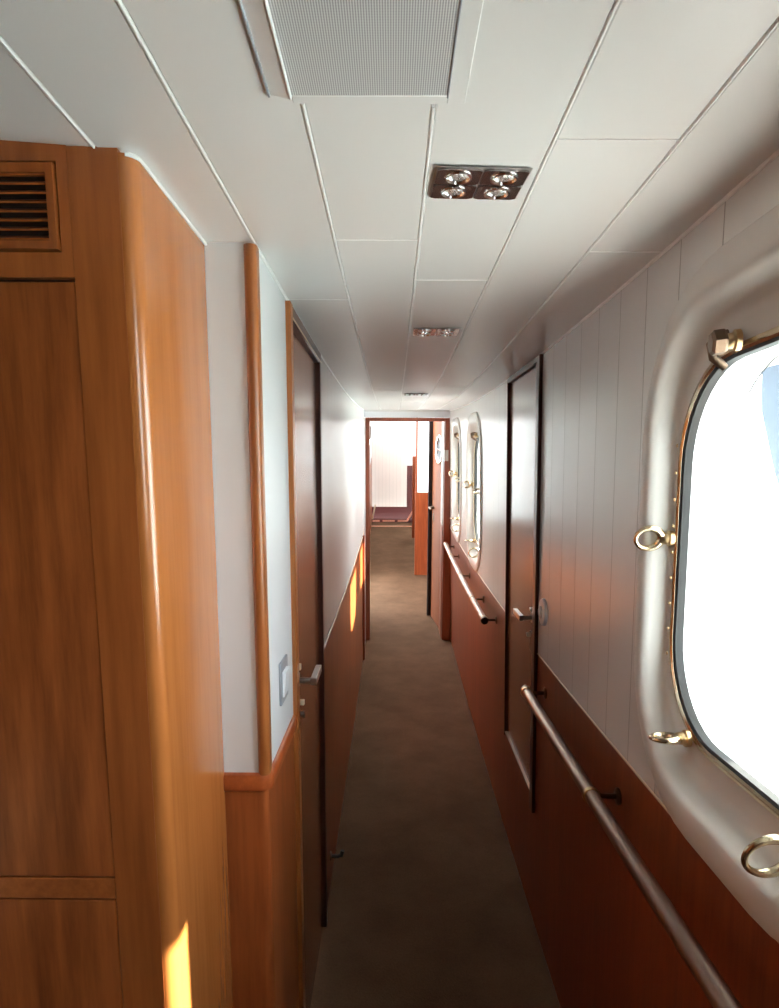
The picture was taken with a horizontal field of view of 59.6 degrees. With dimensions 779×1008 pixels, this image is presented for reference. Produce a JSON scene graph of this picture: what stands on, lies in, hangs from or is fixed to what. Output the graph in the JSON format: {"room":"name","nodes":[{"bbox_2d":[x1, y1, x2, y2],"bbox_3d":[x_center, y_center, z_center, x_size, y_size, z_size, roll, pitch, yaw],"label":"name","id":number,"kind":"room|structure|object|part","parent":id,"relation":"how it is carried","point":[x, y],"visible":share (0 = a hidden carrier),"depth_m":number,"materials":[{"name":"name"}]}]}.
{"room":"ship interior","nodes":[
{"label":"ship interior","id":0,"kind":"room"},
{"bbox_2d":[204,242,363,1007],"bbox_3d":[-0.272,0.403,3.535,0.105,2.444,4.391,0,9,0],"label":"wall","id":1,"kind":"structure","parent":0,"point":[246,323],"depth_m":1.38,"materials":[{"name":"white paint"}]},
{"bbox_3d":[-0.295,0.037,1.275,0.078,1.002,0.022,0,9,0],"label":"return panel","id":2,"kind":"part","parent":1,"relation":"part of","materials":[{"name":"white paint"}]},
{"bbox_3d":[-0.289,1.063,1.598,0.096,1.079,0.337,0,9,0],"label":"dado panel","id":3,"kind":"part","parent":1,"relation":"part of","materials":[{"name":"brown wood"}]},
{"bbox_3d":[-0.252,0.043,1.440,0.030,1.063,0.323,0,9,0],"label":"panel","id":4,"kind":"part","parent":1,"relation":"part of","materials":[{"name":"white paint"}]},
{"bbox_2d":[279,654,289,705],"bbox_3d":[-0.231,0.390,1.509,0.014,0.107,0.088,0,9,0],"label":"light switch","id":5,"kind":"object","parent":1,"relation":"attached to","point":[284,669],"visible":1,"depth_m":1.48,"materials":[{"name":"grey"}]},
{"bbox_2d":[285,300,327,1007],"bbox_3d":[-0.237,0.543,2.018,0.099,2.130,0.660,0,9,0],"label":"door","id":6,"kind":"structure","parent":1,"relation":"in","point":[303,358],"depth_m":1.97,"materials":[{"name":"brown wood"}]},
{"bbox_3d":[-0.257,0.556,1.704,0.062,2.056,0.035,0,9,0],"label":"frame","id":7,"kind":"part","parent":6,"relation":"part of","materials":[{"name":"brown wood"}]},
{"bbox_2d":[330,849,343,860],"bbox_3d":[-0.207,1.398,2.708,0.057,0.044,0.034,0,9,0],"label":"door stop","id":8,"kind":"object","parent":1,"relation":"attached to","point":[341,853],"visible":1,"depth_m":2.70,"materials":[{"name":"brown metal"}]},
{"bbox_3d":[-0.238,-0.130,3.959,0.030,1.281,3.385,0,9,0],"label":"panel","id":9,"kind":"part","parent":1,"relation":"part of","materials":[{"name":"white paint"}]},
{"bbox_3d":[-0.242,0.888,4.123,0.031,1.300,3.385,0,9,0],"label":"dado panel","id":10,"kind":"part","parent":1,"relation":"part of","materials":[{"name":"brown wood"}]},
{"bbox_2d":[0,0,778,409],"bbox_3d":[-0.812,-1.179,4.373,2.918,1.259,14.200,0,9,0],"label":"ceiling","id":11,"kind":"structure","parent":0,"point":[632,120],"depth_m":0.85,"materials":[{"name":"white"}]},
{"bbox_2d":[237,0,483,103],"bbox_3d":[-0.025,-0.439,0.493,0.215,0.082,0.512,0,9,0],"label":"ceiling vent","id":12,"kind":"object","parent":11,"relation":"in","point":[306,51],"visible":1,"depth_m":0.66,"materials":[{"name":"white metal"}]},
{"bbox_2d":[403,393,427,395],"bbox_3d":[0.137,-0.574,3.553,0.128,0.017,0.094,0,9,0],"label":"recessed light","id":13,"kind":"object","parent":11,"relation":"in","point":[406,394],"visible":0.99,"depth_m":3.52,"materials":[{"name":"silver metal"}]},
{"bbox_2d":[412,327,460,335],"bbox_3d":[0.128,-0.475,1.873,0.128,0.020,0.093,0,9,0],"label":"recessed light","id":14,"kind":"object","parent":11,"relation":"in","point":[424,331],"visible":1,"depth_m":1.86,"materials":[{"name":"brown metal"}]},
{"bbox_2d":[428,166,532,199],"bbox_3d":[0.123,-0.445,0.944,0.128,0.021,0.093,0,9,-3],"label":"recessed light","id":15,"kind":"object","parent":11,"relation":"in","point":[448,182],"visible":1,"depth_m":0.94,"materials":[{"name":"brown metal"}]},
{"bbox_2d":[366,417,443,637],"bbox_3d":[-0.540,-0.154,8.781,2.830,2.543,5.500,0,9,0],"label":"wall","id":16,"kind":"structure","parent":0,"point":[399,450],"depth_m":11.35,"materials":[{"name":"white paint"}]},
{"bbox_3d":[-0.344,-0.247,8.901,0.060,2.132,5.150,0,9,0],"label":"panel","id":17,"kind":"part","parent":16,"relation":"part of","materials":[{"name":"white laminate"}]},
{"bbox_3d":[-0.271,-0.900,11.424,1.135,1.910,0.040,0,9,0],"label":"plank panel","id":18,"kind":"part","parent":16,"relation":"part of","materials":[{"name":"white paint"}]},
{"bbox_3d":[0.581,-1.244,11.364,0.565,1.205,0.040,0,9,0],"label":"panel","id":19,"kind":"part","parent":16,"relation":"part of","materials":[{"name":"white paint"}]},
{"bbox_3d":[0.423,-0.652,8.259,0.164,1.024,0.060,0,9,0],"label":"pilaster panel","id":20,"kind":"part","parent":16,"relation":"part of","materials":[{"name":"white paint"}]},
{"bbox_3d":[0.478,-0.478,7.092,0.001,1.062,2.280,0,9,0],"label":"panel","id":21,"kind":"part","parent":16,"relation":"part of","materials":[{"name":"white paint"}]},
{"bbox_2d":[364,410,450,641],"bbox_3d":[0.007,0.224,5.891,1.244,2.113,0.320,0,9,0],"label":"wall","id":22,"kind":"structure","parent":0,"point":[367,413],"depth_m":5.84,"materials":[{"name":"white paint"}]},
{"bbox_2d":[362,418,450,659],"bbox_3d":[0.169,0.233,6.103,0.765,2.008,1.297,0,9,0],"label":"door","id":23,"kind":"structure","parent":22,"relation":"in","point":[435,424],"depth_m":6.12,"materials":[{"name":"brown wood"}]},
{"bbox_3d":[0.467,-0.499,6.250,0.015,0.250,0.250,-1,9,-7],"label":"pane","id":24,"kind":"part","parent":23,"relation":"part of","materials":[{"name":"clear glass"}]},
{"bbox_3d":[0.493,-0.420,5.908,0.034,0.102,0.056,0,9,0],"label":"hinge plate","id":25,"kind":"part","parent":23,"relation":"part of","materials":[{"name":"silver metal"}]},
{"bbox_3d":[0.161,-0.796,5.822,0.744,0.017,0.030,0,9,0],"label":"cornice","id":26,"kind":"part","parent":22,"relation":"part of","materials":[{"name":"white paint"}]},
{"bbox_2d":[310,522,560,1007],"bbox_3d":[-0.822,1.007,4.472,2.920,1.149,13.700,0,9,0],"label":"floor","id":27,"kind":"structure","parent":0,"point":[428,907],"depth_m":2.97,"materials":[{"name":"brown carpet"}]},
{"bbox_2d":[0,140,232,1007],"bbox_3d":[-0.759,0.536,1.183,0.875,2.162,0.324,0,9,0],"label":"tall cabinet","id":28,"kind":"object","parent":27,"relation":"on","point":[114,888],"visible":0.96,"depth_m":0.98,"materials":[{"name":"brown wood"}]},
{"bbox_3d":[-0.615,-0.381,0.880,0.376,0.109,0.020,0,9,0],"label":"vent frame","id":29,"kind":"part","parent":28,"relation":"part of","materials":[{"name":"brown wood"}]},
{"bbox_3d":[-0.802,-0.401,0.880,0.784,0.213,0.016,0,9,0],"label":"panel","id":30,"kind":"part","parent":28,"relation":"part of","materials":[{"name":"brown wood"}]},
{"bbox_3d":[-0.804,0.134,0.966,0.783,0.866,0.014,0,9,0],"label":"door","id":31,"kind":"part","parent":28,"relation":"part of","materials":[{"name":"brown wood"}]},
{"bbox_3d":[-0.806,0.580,1.037,0.783,0.036,0.014,0,9,0],"label":"cross rail","id":32,"kind":"part","parent":28,"relation":"part of","materials":[{"name":"brown wood"}]},
{"bbox_3d":[-0.809,1.063,1.116,0.782,0.939,0.013,0,9,0],"label":"door","id":33,"kind":"part","parent":28,"relation":"part of","materials":[{"name":"brown wood"}]},
{"bbox_3d":[-0.369,0.567,1.186,0.084,2.103,0.317,0,9,0],"label":"corner panel","id":34,"kind":"part","parent":28,"relation":"part of","materials":[{"name":"brown wood"}]},
{"bbox_2d":[371,526,411,526],"bbox_3d":[0.044,0.360,11.013,0.700,0.014,0.030,0,9,0],"label":"step nosing","id":35,"kind":"structure","parent":27,"relation":"on","point":[371,526],"depth_m":11.00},
{"bbox_2d":[372,505,411,521],"bbox_3d":[0.049,0.154,11.260,0.705,0.301,0.096,0,9,0],"label":"sofa","id":36,"kind":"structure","parent":27,"relation":"on","point":[408,519],"depth_m":11.26,"materials":[{"name":"red wood"}]},
{"bbox_2d":[450,149,778,1007],"bbox_3d":[0.559,0.264,1.660,0.144,3.542,8.600,0,9,0],"label":"wall","id":37,"kind":"structure","parent":0,"point":[603,944],"depth_m":1.67,"materials":[{"name":"brown wood"}]},
{"bbox_2d":[448,418,461,541],"bbox_3d":[0.570,-0.188,5.296,0.184,0.968,0.752,0,9,0],"label":"window","id":38,"kind":"structure","parent":37,"relation":"in","point":[456,456],"depth_m":5.58,"materials":[{"name":"white metal"}]},
{"bbox_2d":[443,412,496,624],"bbox_3d":[0.553,-0.024,4.440,0.208,1.164,2.468,0,9,0],"label":"window","id":39,"kind":"structure","parent":37,"relation":"in","point":[473,481],"depth_m":4.40,"materials":[{"name":"white metal"}]},
{"bbox_3d":[0.467,0.451,4.517,0.033,0.198,2.460,0,9,0],"label":"rail","id":40,"kind":"part","parent":39,"relation":"part of","materials":[{"name":"silver metal"}]},
{"bbox_3d":[0.488,0.451,4.517,0.082,0.202,2.468,0,9,0],"label":"handrail","id":41,"kind":"part","parent":39,"relation":"part of","materials":[{"name":"silver metal"}]},
{"bbox_3d":[0.574,-0.075,4.158,0.020,0.682,0.603,0,9,0],"label":"pane","id":42,"kind":"part","parent":39,"relation":"part of","materials":[{"name":"clear glass"}]},
{"bbox_3d":[0.518,-0.165,4.420,0.022,1.236,3.015,0,9,0],"label":"panel","id":43,"kind":"part","parent":37,"relation":"part of","materials":[{"name":"white paint"}]},
{"bbox_3d":[0.541,0.917,4.275,0.035,1.260,3.645,0,9,0],"label":"dado panel","id":44,"kind":"part","parent":37,"relation":"part of","materials":[{"name":"brown wood"}]},
{"bbox_2d":[504,354,542,812],"bbox_3d":[0.523,0.280,2.645,0.116,1.653,0.630,0,9,0],"label":"door","id":45,"kind":"structure","parent":37,"relation":"in","point":[524,388],"depth_m":2.61,"materials":[{"name":"brown wood"}]},
{"bbox_3d":[0.539,1.053,2.787,0.036,0.080,0.573,0,9,0],"label":"sill","id":46,"kind":"part","parent":45,"relation":"part of","materials":[{"name":"brown wood"}]},
{"bbox_2d":[538,598,547,625],"bbox_3d":[0.503,0.357,2.248,0.019,0.092,0.092,0,9,0],"label":"wall plate","id":47,"kind":"object","parent":37,"relation":"attached to","point":[542,609],"visible":1,"depth_m":2.22,"materials":[{"name":"white metal"}]},
{"bbox_2d":[520,204,778,1007],"bbox_3d":[0.532,0.296,0.523,0.208,1.241,3.353,0,9,0],"label":"window","id":48,"kind":"structure","parent":37,"relation":"in","point":[722,331],"depth_m":1.22,"materials":[{"name":"white metal"}]},
{"bbox_3d":[0.490,0.625,2.250,0.045,0.014,0.013,0,9,0],"label":"arm","id":49,"kind":"part","parent":48,"relation":"part of","materials":[{"name":"brown metal"}]},
{"bbox_3d":[0.487,0.653,1.521,0.045,0.014,0.013,0,9,0],"label":"arm","id":50,"kind":"part","parent":48,"relation":"part of","materials":[{"name":"brown metal"}]},
{"bbox_3d":[0.468,0.643,0.580,0.082,0.538,3.353,0,9,0],"label":"handrail","id":51,"kind":"part","parent":48,"relation":"part of","materials":[{"name":"silver metal"}]},
{"bbox_3d":[0.518,1.038,-0.010,0.035,1.849,4.855,0,9,0],"label":"dado panel","id":52,"kind":"part","parent":37,"relation":"part of","materials":[{"name":"brown wood"}]},
{"bbox_3d":[0.494,0.006,-0.177,0.022,1.824,4.855,0,9,0],"label":"panel","id":53,"kind":"part","parent":37,"relation":"part of","materials":[{"name":"white paint"}]},
{"label":"outside","id":54,"kind":"structure","parent":0,"visible":0},
{"bbox_2d":[768,357,778,366],"bbox_3d":[1.042,-0.732,1.395,0.796,1.266,9.400,0,9,0],"label":"deck","id":55,"kind":"object","parent":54,"point":[776,361],"depth_m":2.47,"materials":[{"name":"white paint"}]},
{"bbox_2d":[761,364,778,485],"bbox_3d":[1.433,0.531,2.498,0.006,2.166,0.580,0,9,0],"label":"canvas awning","id":56,"kind":"object","parent":55,"relation":"hanging from","point":[770,376],"visible":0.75,"depth_m":2.55,"materials":[{"name":"blue"}]}
]}

